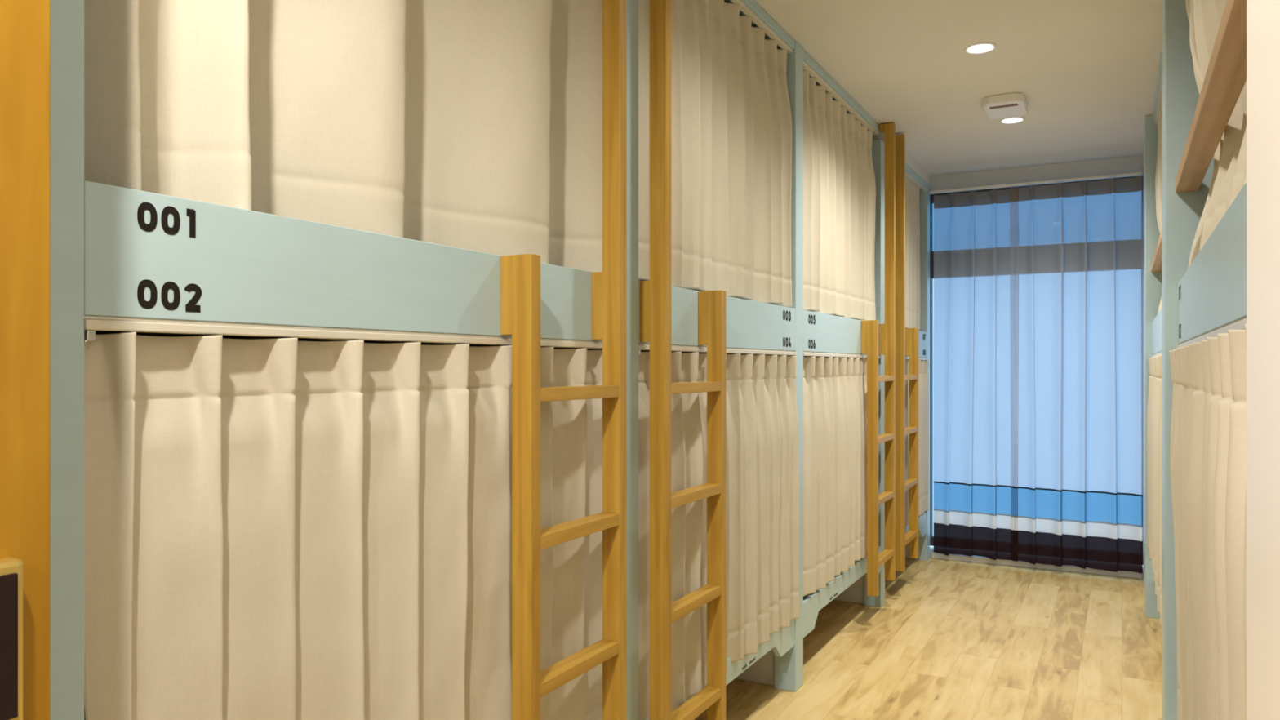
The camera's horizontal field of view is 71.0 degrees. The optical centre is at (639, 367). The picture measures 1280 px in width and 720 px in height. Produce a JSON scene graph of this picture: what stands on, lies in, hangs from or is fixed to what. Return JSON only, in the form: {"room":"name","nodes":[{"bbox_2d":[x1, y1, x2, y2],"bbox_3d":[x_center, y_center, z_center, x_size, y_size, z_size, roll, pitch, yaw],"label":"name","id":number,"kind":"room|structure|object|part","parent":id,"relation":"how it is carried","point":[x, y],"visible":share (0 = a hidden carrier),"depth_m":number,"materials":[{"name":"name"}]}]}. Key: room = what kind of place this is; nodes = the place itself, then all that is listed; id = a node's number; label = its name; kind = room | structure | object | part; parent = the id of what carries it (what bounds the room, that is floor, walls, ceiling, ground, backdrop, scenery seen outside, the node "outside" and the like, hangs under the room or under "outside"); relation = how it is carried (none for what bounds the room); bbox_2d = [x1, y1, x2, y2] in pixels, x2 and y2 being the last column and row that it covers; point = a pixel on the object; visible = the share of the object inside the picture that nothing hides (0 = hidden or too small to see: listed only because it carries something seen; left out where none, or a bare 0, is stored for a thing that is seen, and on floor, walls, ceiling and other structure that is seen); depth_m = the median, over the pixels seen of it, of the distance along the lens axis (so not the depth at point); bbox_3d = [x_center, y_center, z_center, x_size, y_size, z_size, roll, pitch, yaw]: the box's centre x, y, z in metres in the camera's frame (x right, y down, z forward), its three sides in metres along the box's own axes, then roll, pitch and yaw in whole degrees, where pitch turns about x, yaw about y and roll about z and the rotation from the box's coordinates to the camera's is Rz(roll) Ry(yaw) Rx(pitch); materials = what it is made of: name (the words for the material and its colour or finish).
{"room":"dormitory","nodes":[
{"label":"dormitory","id":0,"kind":"room"},
{"bbox_2d":[693,546,1161,719],"bbox_3d":[0.292,1.270,1.602,5.800,0.100,9.500,0,0,28],"label":"floor","id":1,"kind":"structure","parent":0,"point":[948,639],"depth_m":3.83,"materials":[{"name":"brown wood"}]},
{"bbox_2d":[50,0,602,719],"bbox_3d":[-1.278,-0.004,2.076,2.063,2.449,1.380,0,0,28],"label":"bunk bed","id":2,"kind":"object","parent":1,"relation":"on","point":[123,260],"visible":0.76,"depth_m":1.18,"materials":[{"name":"blue paint"}]},
{"bbox_3d":[-0.715,-0.004,1.042,0.085,2.449,0.090,0,0,28],"label":"post","id":3,"kind":"part","parent":2,"relation":"part of","materials":[{"name":"blue paint"}]},
{"bbox_2d":[84,332,602,719],"bbox_3d":[-0.362,0.433,1.632,0.046,0.952,1.281,0,0,28],"label":"curtain","id":4,"kind":"object","parent":2,"relation":"hanging from","point":[282,528],"visible":0.89,"depth_m":1.39,"materials":[{"name":"beige fabric"}]},
{"bbox_2d":[84,0,602,272],"bbox_3d":[-0.413,-0.680,1.665,0.129,1.008,1.281,0,0,28],"label":"curtain","id":5,"kind":"object","parent":2,"relation":"hanging from","point":[473,125],"visible":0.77,"depth_m":1.51,"materials":[{"name":"beige fabric"}]},
{"bbox_3d":[-0.361,-0.141,1.635,0.022,0.159,1.290,0,0,28],"label":"guard panel","id":6,"kind":"part","parent":2,"relation":"part of","materials":[{"name":"blue paint"}]},
{"bbox_2d":[500,0,626,719],"bbox_3d":[-0.153,-0.079,1.919,0.074,2.293,0.379,0,0,28],"label":"ladder","id":7,"kind":"object","parent":2,"relation":"attached to","point":[520,274],"visible":1,"depth_m":1.96,"materials":[{"name":"brown wood"}]},
{"bbox_2d":[424,0,796,719],"bbox_3d":[-0.636,-0.004,3.273,2.063,2.449,1.335,0,0,28],"label":"bunk bed","id":8,"kind":"object","parent":1,"relation":"on","point":[752,327],"visible":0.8,"depth_m":2.27,"materials":[{"name":"blue paint"}]},
{"bbox_3d":[-0.972,0.001,2.746,1.970,2.439,0.040,0,0,28],"label":"divider panel","id":9,"kind":"part","parent":8,"relation":"part of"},
{"bbox_3d":[-0.062,-0.004,2.258,0.085,2.449,0.090,0,0,28],"label":"post","id":10,"kind":"part","parent":8,"relation":"part of","materials":[{"name":"blue paint"}]},
{"bbox_2d":[640,0,725,719],"bbox_3d":[0.124,-0.079,2.435,0.074,2.293,0.388,0,0,28],"label":"ladder","id":11,"kind":"object","parent":8,"relation":"attached to","point":[655,294],"visible":1,"depth_m":2.27,"materials":[{"name":"brown wood"}]},
{"bbox_2d":[638,0,791,307],"bbox_3d":[0.263,-0.703,2.832,0.059,0.962,1.203,0,0,28],"label":"curtain","id":12,"kind":"object","parent":8,"relation":"hanging from","point":[731,117],"visible":0.84,"depth_m":2.82,"materials":[{"name":"beige fabric"}]},
{"bbox_3d":[0.281,-0.141,2.831,0.022,0.159,1.245,0,0,28],"label":"guard panel","id":13,"kind":"part","parent":8,"relation":"part of","materials":[{"name":"blue paint"}]},
{"bbox_2d":[638,351,799,719],"bbox_3d":[0.286,0.448,2.821,0.063,0.983,1.230,0,0,28],"label":"curtain","id":14,"kind":"object","parent":8,"relation":"hanging from","point":[762,430],"visible":0.7,"depth_m":2.85,"materials":[{"name":"beige fabric"}]},
{"bbox_3d":[0.263,-1.212,2.841,0.057,0.031,1.245,0,0,28],"label":"header rail","id":15,"kind":"part","parent":8,"relation":"part of","materials":[{"name":"blue paint"}]},
{"bbox_2d":[639,40,881,691],"bbox_3d":[-0.002,-0.004,4.455,2.063,2.449,1.350,0,0,28],"label":"bunk bed","id":16,"kind":"object","parent":1,"relation":"on","point":[817,334],"visible":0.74,"depth_m":3.46,"materials":[{"name":"blue paint"}]},
{"bbox_3d":[-0.341,0.001,3.922,1.970,2.439,0.040,0,0,28],"label":"divider panel","id":17,"kind":"part","parent":16,"relation":"part of","materials":[{"name":"beige fabric"}]},
{"bbox_3d":[0.569,-0.004,3.434,0.085,2.449,0.090,0,0,28],"label":"post","id":18,"kind":"part","parent":16,"relation":"part of","materials":[{"name":"metal"}]},
{"bbox_2d":[803,356,866,596],"bbox_3d":[0.868,0.428,3.910,0.056,0.942,1.023,0,0,28],"label":"curtain","id":19,"kind":"object","parent":16,"relation":"hanging from","point":[835,388],"visible":0.94,"depth_m":3.76,"materials":[{"name":"beige fabric"}]},
{"bbox_2d":[803,70,875,320],"bbox_3d":[0.886,-0.703,3.994,0.057,0.962,1.178,0,0,28],"label":"curtain","id":20,"kind":"object","parent":16,"relation":"hanging from","point":[839,184],"visible":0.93,"depth_m":3.97,"materials":[{"name":"beige fabric"}]},
{"bbox_3d":[0.898,-1.212,4.024,0.057,0.031,1.260,0,0,28],"label":"header rail","id":21,"kind":"part","parent":16,"relation":"part of","materials":[{"name":"blue paint"}]},
{"bbox_3d":[0.916,-0.141,4.014,0.022,0.159,1.260,0,0,28],"label":"guard panel","id":22,"kind":"part","parent":16,"relation":"part of","materials":[{"name":"blue paint"}]},
{"bbox_2d":[861,122,895,596],"bbox_3d":[1.162,-0.079,4.368,0.074,2.293,0.387,0,0,28],"label":"ladder","id":23,"kind":"object","parent":16,"relation":"attached to","point":[869,328],"visible":1,"depth_m":4.50,"materials":[{"name":"brown wood"}]},
{"bbox_2d":[804,139,929,607],"bbox_3d":[0.632,0.030,5.636,2.063,2.380,1.330,0,0,28],"label":"bunk bed","id":24,"kind":"object","parent":1,"relation":"on","point":[856,593],"visible":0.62,"depth_m":4.63,"materials":[{"name":"blue paint"}]},
{"bbox_3d":[0.298,0.035,5.112,1.970,2.370,0.040,0,0,28],"label":"divider panel","id":25,"kind":"part","parent":24,"relation":"part of","materials":[{"name":"beige fabric"}]},
{"bbox_3d":[1.208,0.030,4.624,0.085,2.380,0.090,0,0,28],"label":"post","id":26,"kind":"part","parent":24,"relation":"part of","materials":[{"name":"blue paint"}]},
{"bbox_2d":[895,133,918,571],"bbox_3d":[1.440,-0.076,4.886,0.074,2.288,0.392,0,0,28],"label":"ladder","id":27,"kind":"object","parent":24,"relation":"attached to","point":[906,339],"visible":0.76,"depth_m":4.71,"materials":[{"name":"brown wood"}]},
{"bbox_3d":[0.884,0.035,6.204,1.970,2.370,0.040,0,0,28],"label":"divider panel","id":28,"kind":"part","parent":24,"relation":"part of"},
{"bbox_2d":[905,176,919,330],"bbox_3d":[1.479,-0.668,5.113,0.044,0.893,1.010,0,0,28],"label":"curtain","id":29,"kind":"object","parent":24,"relation":"hanging from","point":[912,192],"visible":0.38,"depth_m":5.34,"materials":[{"name":"beige fabric"}]},
{"bbox_3d":[1.511,-1.143,5.165,0.057,0.031,1.150,0,0,28],"label":"header rail","id":30,"kind":"part","parent":24,"relation":"part of","materials":[{"name":"metal"}]},
{"bbox_3d":[1.529,-0.141,5.155,0.022,0.159,1.150,0,0,28],"label":"guard panel","id":31,"kind":"part","parent":24,"relation":"part of","materials":[{"name":"blue paint"}]},
{"bbox_2d":[905,360,928,525],"bbox_3d":[1.530,0.430,5.151,0.048,0.948,1.126,0,0,28],"label":"curtain","id":32,"kind":"object","parent":24,"relation":"hanging from","point":[923,391],"visible":0.34,"depth_m":5.51,"materials":[{"name":"beige fabric"}]},
{"bbox_3d":[1.794,0.030,5.716,0.085,2.380,0.090,0,0,28],"label":"post","id":33,"kind":"part","parent":24,"relation":"part of","materials":[{"name":"blue paint"}]},
{"bbox_2d":[1144,0,1163,719],"bbox_3d":[2.895,-0.004,2.972,2.090,2.449,2.265,0,0,28],"label":"bunk bed","id":34,"kind":"object","parent":1,"relation":"on","point":[1153,282],"visible":0.12,"depth_m":4.37,"materials":[{"name":"blue paint"}]},
{"bbox_3d":[2.539,-0.004,4.397,0.115,2.449,0.090,0,0,28],"label":"post","id":35,"kind":"part","parent":34,"relation":"part of","materials":[{"name":"blue paint"}]},
{"bbox_2d":[1146,355,1161,625],"bbox_3d":[2.003,0.420,3.448,0.055,0.928,2.054,0,0,28],"label":"curtain","id":36,"kind":"object","parent":34,"relation":"hanging from","point":[1154,400],"visible":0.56,"depth_m":3.69,"materials":[{"name":"beige fabric"}]},
{"bbox_2d":[1151,230,1161,272],"bbox_3d":[2.018,-0.477,3.442,0.052,0.034,2.081,0,0,28],"label":"grab rail","id":37,"kind":"object","parent":34,"relation":"attached to","point":[1156,266],"visible":0.29,"depth_m":3.87,"materials":[{"name":"brown wood"}]},
{"bbox_3d":[2.028,-1.212,3.437,0.057,0.031,2.085,0,0,28],"label":"header rail","id":38,"kind":"part","parent":34,"relation":"part of","materials":[{"name":"blue paint"}]},
{"bbox_3d":[2.010,-0.141,3.447,0.022,0.159,2.085,0,0,28],"label":"guard panel","id":39,"kind":"part","parent":34,"relation":"part of","materials":[{"name":"blue paint"}]},
{"bbox_2d":[1155,94,1161,313],"bbox_3d":[2.034,-0.690,3.401,0.094,0.988,2.001,0,0,28],"label":"curtain","id":40,"kind":"object","parent":34,"relation":"hanging from","point":[1158,167],"visible":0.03,"depth_m":4.16,"materials":[{"name":"beige fabric"}]},
{"bbox_3d":[1.510,-0.004,2.481,0.115,2.449,0.090,0,0,28],"label":"post","id":41,"kind":"part","parent":34,"relation":"part of","materials":[{"name":"blue paint"}]},
{"bbox_2d":[1163,0,1246,719],"bbox_3d":[1.841,-0.004,1.009,2.090,2.449,2.180,0,0,28],"label":"bunk bed","id":42,"kind":"object","parent":1,"relation":"on","point":[1204,300],"visible":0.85,"depth_m":2.37,"materials":[{"name":"blue paint"}]},
{"bbox_3d":[1.465,-0.004,2.397,0.115,2.449,0.090,0,0,28],"label":"post","id":43,"kind":"part","parent":42,"relation":"part of","materials":[{"name":"blue paint"}]},
{"bbox_2d":[1169,324,1246,719],"bbox_3d":[0.933,0.440,1.464,0.069,0.968,1.904,0,0,28],"label":"curtain","id":44,"kind":"object","parent":42,"relation":"hanging from","point":[1208,430],"visible":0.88,"depth_m":1.27,"materials":[{"name":"beige fabric"}]},
{"bbox_2d":[1175,0,1246,192],"bbox_3d":[0.965,-0.477,1.480,0.052,0.034,1.996,0,0,28],"label":"grab rail","id":45,"kind":"object","parent":42,"relation":"attached to","point":[1225,77],"visible":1,"depth_m":1.53,"materials":[{"name":"brown wood"}]},
{"bbox_3d":[0.957,-0.141,1.484,0.022,0.159,2.000,0,0,28],"label":"guard panel","id":46,"kind":"part","parent":42,"relation":"part of","materials":[{"name":"blue paint"}]},
{"bbox_2d":[1185,0,1246,268],"bbox_3d":[0.995,-0.690,1.464,0.132,0.988,1.965,0,0,26],"label":"curtain","id":47,"kind":"object","parent":42,"relation":"hanging from","point":[1204,16],"visible":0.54,"depth_m":1.79,"materials":[{"name":"beige fabric"}]},
{"bbox_2d":[724,0,1161,176],"bbox_3d":[0.292,-1.280,1.602,5.800,0.100,9.500,0,0,28],"label":"ceiling","id":48,"kind":"structure","parent":0,"point":[1086,72],"depth_m":3.71,"materials":[{"name":"beige paint"}]},
{"bbox_2d":[964,41,996,53],"bbox_3d":[1.308,-1.226,3.452,0.120,0.006,0.120,0,0,28],"label":"recessed light","id":49,"kind":"object","parent":48,"relation":"in","point":[982,47],"visible":1,"depth_m":3.44,"materials":[{"name":"white plastic"}]},
{"bbox_2d":[982,92,1027,118],"bbox_3d":[1.693,-1.209,4.159,0.170,0.042,0.270,0,0,28],"label":"ceiling sensor","id":50,"kind":"object","parent":48,"relation":"attached to","point":[1010,104],"visible":1,"depth_m":4.09,"materials":[{"name":"white plastic"}]},
{"bbox_2d":[999,115,1025,124],"bbox_3d":[1.847,-1.226,4.456,0.120,0.006,0.120,0,0,28],"label":"recessed light","id":51,"kind":"object","parent":48,"relation":"in","point":[1011,120],"visible":0.99,"depth_m":4.45,"materials":[{"name":"white"}]},
{"bbox_2d":[929,155,1142,556],"bbox_3d":[2.423,-0.005,5.572,5.400,2.450,0.150,0,0,28],"label":"wall","id":52,"kind":"structure","parent":0,"point":[1130,164],"depth_m":5.48,"materials":[{"name":"white paint"}]},
{"bbox_2d":[872,132,930,186],"bbox_3d":[0.638,-1.196,5.718,2.116,0.068,1.280,0,0,28],"label":"trim","id":53,"kind":"structure","parent":52,"relation":"attached to","point":[910,162],"depth_m":5.31,"materials":[{"name":"beige paint"}]},
{"bbox_2d":[928,172,1142,194],"bbox_3d":[2.359,-1.108,5.419,1.181,0.016,0.030,0,0,28],"label":"rail","id":54,"kind":"object","parent":52,"relation":"attached to","point":[1136,174],"visible":1,"depth_m":5.39,"materials":[{"name":"grey metal"}]},
{"bbox_2d":[933,186,1018,561],"bbox_3d":[2.074,0.042,5.558,0.504,2.268,0.070,0,0,28],"label":"window curtain","id":55,"kind":"object","parent":54,"relation":"hanging from","point":[972,313],"visible":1,"depth_m":5.56,"materials":[{"name":"fabric"}]},
{"bbox_2d":[1009,175,1142,573],"bbox_3d":[2.547,0.042,5.269,0.706,2.268,0.078,0,0,28],"label":"window curtain","id":56,"kind":"object","parent":54,"relation":"hanging from","point":[1077,395],"visible":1,"depth_m":5.26,"materials":[{"name":"fabric"}]},
{"bbox_2d":[929,176,1142,546],"bbox_3d":[2.416,0.015,5.564,1.235,2.280,0.070,0,0,28],"label":"window","id":57,"kind":"structure","parent":52,"relation":"in","point":[931,196],"depth_m":5.82,"materials":[{"name":"grey"}]},
{"bbox_2d":[932,551,1142,578],"bbox_3d":[2.393,1.202,5.477,1.176,0.036,0.045,0,0,28],"label":"baseboard","id":58,"kind":"structure","parent":52,"relation":"in","point":[973,558],"depth_m":5.46,"materials":[{"name":"beige wood"}]},
{"bbox_2d":[1142,146,1144,586],"bbox_3d":[3.030,-0.005,4.684,0.692,2.450,0.840,0,0,28],"label":"wall","id":59,"kind":"structure","parent":0,"point":[1144,146],"depth_m":4.99,"materials":[{"name":"white paint"}]},
{"bbox_2d":[1246,0,1279,719],"bbox_3d":[1.166,-0.005,-0.217,2.139,2.450,0.480,0,0,28],"label":"wall","id":60,"kind":"structure","parent":0,"point":[1263,16],"depth_m":0.44,"materials":[{"name":"beige paint"}]},
{"bbox_3d":[-1.731,-0.005,-0.524,0.645,2.450,3.440,0,0,28],"label":"wall","id":61,"kind":"structure","parent":0,"visible":0},
{"bbox_2d":[0,0,50,719],"bbox_3d":[-0.792,0.165,0.447,0.070,2.090,0.939,0,0,28],"label":"door","id":62,"kind":"structure","parent":61,"relation":"in","point":[24,24],"depth_m":0.84,"materials":[{"name":"orange wood"}]},
{"bbox_3d":[-0.577,0.250,0.778,0.004,0.130,0.070,0,0,28],"label":"reader panel","id":63,"kind":"part","parent":62,"relation":"part of","materials":[{"name":"black"}]},
{"bbox_3d":[-0.587,0.284,0.786,0.022,0.222,0.080,0,0,28],"label":"lock plate","id":64,"kind":"part","parent":62,"relation":"part of","materials":[{"name":"gold metal"}]}
]}

